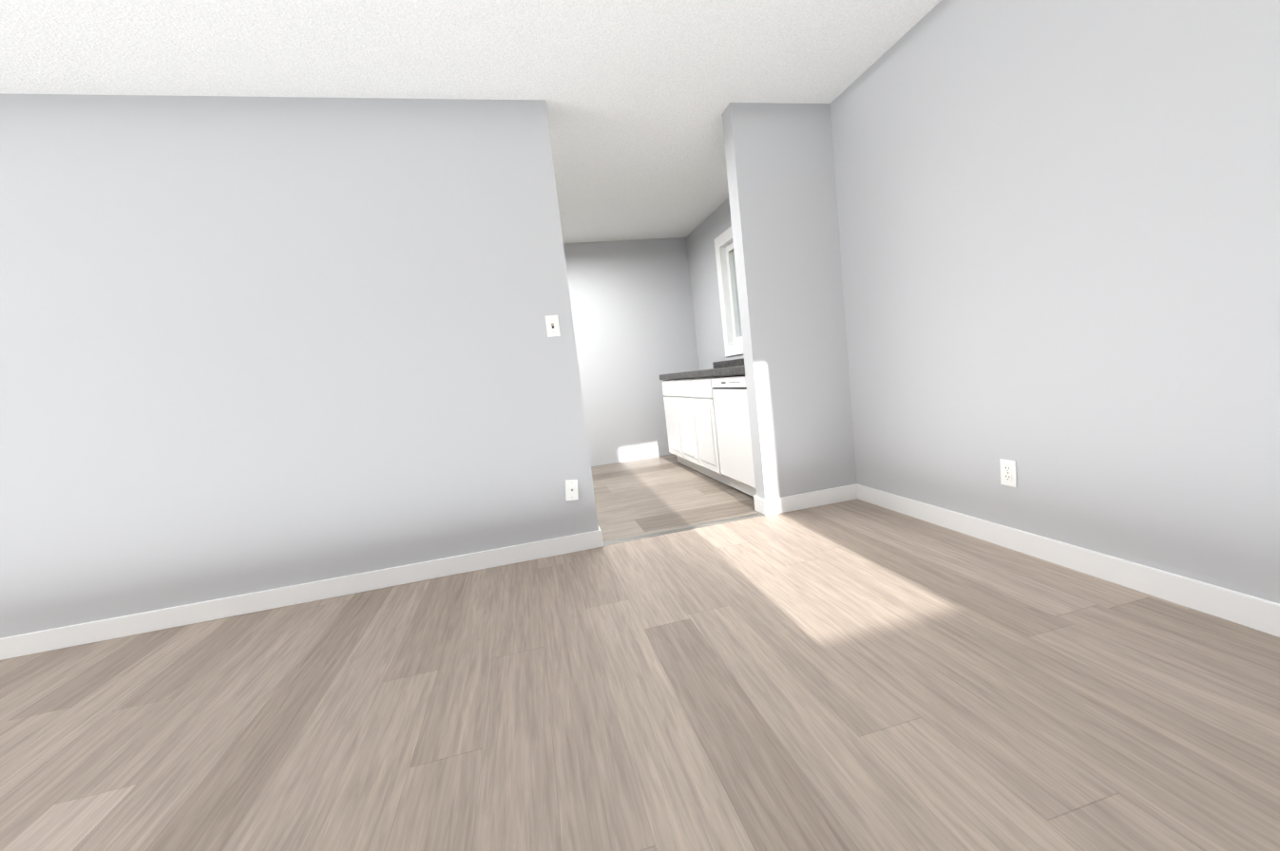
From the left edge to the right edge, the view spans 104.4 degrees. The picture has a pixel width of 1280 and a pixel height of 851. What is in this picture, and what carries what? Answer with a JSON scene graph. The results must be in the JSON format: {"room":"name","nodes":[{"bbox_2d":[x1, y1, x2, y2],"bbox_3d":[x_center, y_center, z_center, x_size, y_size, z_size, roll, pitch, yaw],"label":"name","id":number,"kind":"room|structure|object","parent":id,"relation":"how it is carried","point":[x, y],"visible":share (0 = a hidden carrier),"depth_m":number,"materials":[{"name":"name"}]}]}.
{"room":"empty living room","nodes":[
{"label":"empty living room","id":0,"kind":"room"},
{"bbox_2d":[0,94,856,638],"bbox_3d":[-1.648,-0.341,2.512,6.029,2.440,0.125,-8,6,-13],"label":"wall","id":1,"kind":"structure","parent":0,"point":[249,345],"depth_m":2.45,"materials":[{"name":"grey paint"}]},
{"bbox_2d":[0,526,603,660],"bbox_3d":[-2.316,0.933,2.377,4.344,0.098,0.017,-8,6,-13],"label":"baseboard","id":2,"kind":"structure","parent":1,"relation":"attached to","point":[35,642],"depth_m":2.49,"materials":[{"name":"white wood"}]},
{"bbox_2d":[544,314,560,337],"bbox_3d":[-0.474,-0.542,2.701,0.070,0.115,0.019,-8,6,-13],"label":"light switch","id":3,"kind":"object","parent":1,"relation":"attached to","point":[552,326],"visible":1,"depth_m":2.70,"materials":[{"name":"white plastic"}]},
{"bbox_2d":[565,479,578,500],"bbox_3d":[-0.382,0.362,2.787,0.070,0.115,0.016,-2,-2,-13],"label":"outlet","id":4,"kind":"object","parent":1,"relation":"attached to","point":[571,490],"visible":1,"depth_m":2.79,"materials":[{"name":"white plastic"}]},
{"bbox_2d":[760,484,855,515],"bbox_3d":[1.078,0.471,3.148,0.634,0.098,0.017,-8,6,-13],"label":"baseboard","id":5,"kind":"structure","parent":1,"relation":"attached to","point":[773,506],"depth_m":3.13,"materials":[{"name":"white wood"}]},
{"bbox_2d":[0,0,941,243],"bbox_3d":[-1.669,-1.555,1.935,6.304,0.080,6.492,-8,6,-13],"label":"ceiling","id":6,"kind":"structure","parent":0,"point":[637,95],"depth_m":2.24,"materials":[{"name":"white paint"}]},
{"bbox_2d":[563,237,699,466],"bbox_3d":[-2.272,-0.535,5.147,6.029,2.440,0.125,-8,6,-13],"label":"wall","id":7,"kind":"structure","parent":0,"point":[631,301],"depth_m":5.57,"materials":[{"name":"grey paint"}]},
{"bbox_2d":[0,454,1279,850],"bbox_3d":[-1.389,0.922,2.184,6.304,0.050,6.492,-8,6,-13],"label":"floor","id":8,"kind":"structure","parent":0,"point":[855,676],"depth_m":1.43,"materials":[{"name":"beige wood"}]},
{"bbox_2d":[661,379,680,462],"bbox_3d":[0.612,-0.060,5.047,0.611,0.876,0.463,-8,6,-13],"label":"base cabinet","id":9,"kind":"object","parent":8,"relation":"on","point":[670,403],"depth_m":4.98,"materials":[{"name":"white wood"}]},
{"bbox_2d":[659,358,745,380],"bbox_3d":[0.737,-0.498,4.209,0.626,0.120,2.087,-8,6,-13],"label":"countertop","id":10,"kind":"structure","parent":9,"relation":"on","point":[735,367],"depth_m":4.17,"materials":[{"name":"grey stone"}]},
{"bbox_2d":[603,513,764,546],"bbox_3d":[0.275,0.623,3.006,1.022,0.005,0.062,-8,6,-13],"label":"trim","id":11,"kind":"structure","parent":8,"relation":"on","point":[664,532],"depth_m":3.00,"materials":[{"name":"beige wood"}]},
{"bbox_2d":[672,378,699,472],"bbox_3d":[0.719,-0.027,4.599,0.611,0.876,0.462,-8,6,-13],"label":"base cabinet","id":12,"kind":"object","parent":8,"relation":"on","point":[690,419],"depth_m":4.57,"materials":[{"name":"white wood"}]},
{"bbox_2d":[687,375,732,486],"bbox_3d":[0.825,0.006,4.150,0.611,0.876,0.463,-8,6,-13],"label":"base cabinet","id":13,"kind":"object","parent":8,"relation":"on","point":[703,416],"depth_m":4.07,"materials":[{"name":"white wood"}]},
{"bbox_2d":[710,374,756,496],"bbox_3d":[0.950,0.050,3.607,0.588,0.868,0.642,-8,6,-13],"label":"dishwasher","id":14,"kind":"object","parent":8,"relation":"on","point":[733,428],"visible":0.42,"depth_m":3.53,"materials":[{"name":"white metal"}]},
{"bbox_2d":[686,0,1279,603],"bbox_3d":[1.429,-0.719,2.808,0.150,2.440,6.342,-8,6,-13],"label":"wall","id":15,"kind":"structure","parent":0,"point":[1059,222],"depth_m":1.83,"materials":[{"name":"grey paint"}]},
{"bbox_2d":[714,226,743,357],"bbox_3d":[0.989,-1.219,4.361,0.148,1.140,1.145,-8,6,-13],"label":"kitchen window","id":16,"kind":"structure","parent":15,"relation":"in","point":[728,291],"depth_m":4.78,"materials":[{"name":"white"}]},
{"bbox_2d":[999,458,1016,487],"bbox_3d":[1.616,0.208,2.180,0.009,0.115,0.070,-8,6,-13],"label":"electrical outlet","id":17,"kind":"object","parent":15,"relation":"attached to","point":[1008,472],"visible":1,"depth_m":2.17,"materials":[{"name":"white plastic"}]},
{"bbox_2d":[855,483,1279,637],"bbox_3d":[1.802,0.550,1.548,0.017,0.098,3.461,-8,6,-13],"label":"baseboard","id":18,"kind":"structure","parent":15,"relation":"attached to","point":[1247,611],"depth_m":1.84,"materials":[{"name":"white wood"}]}
]}

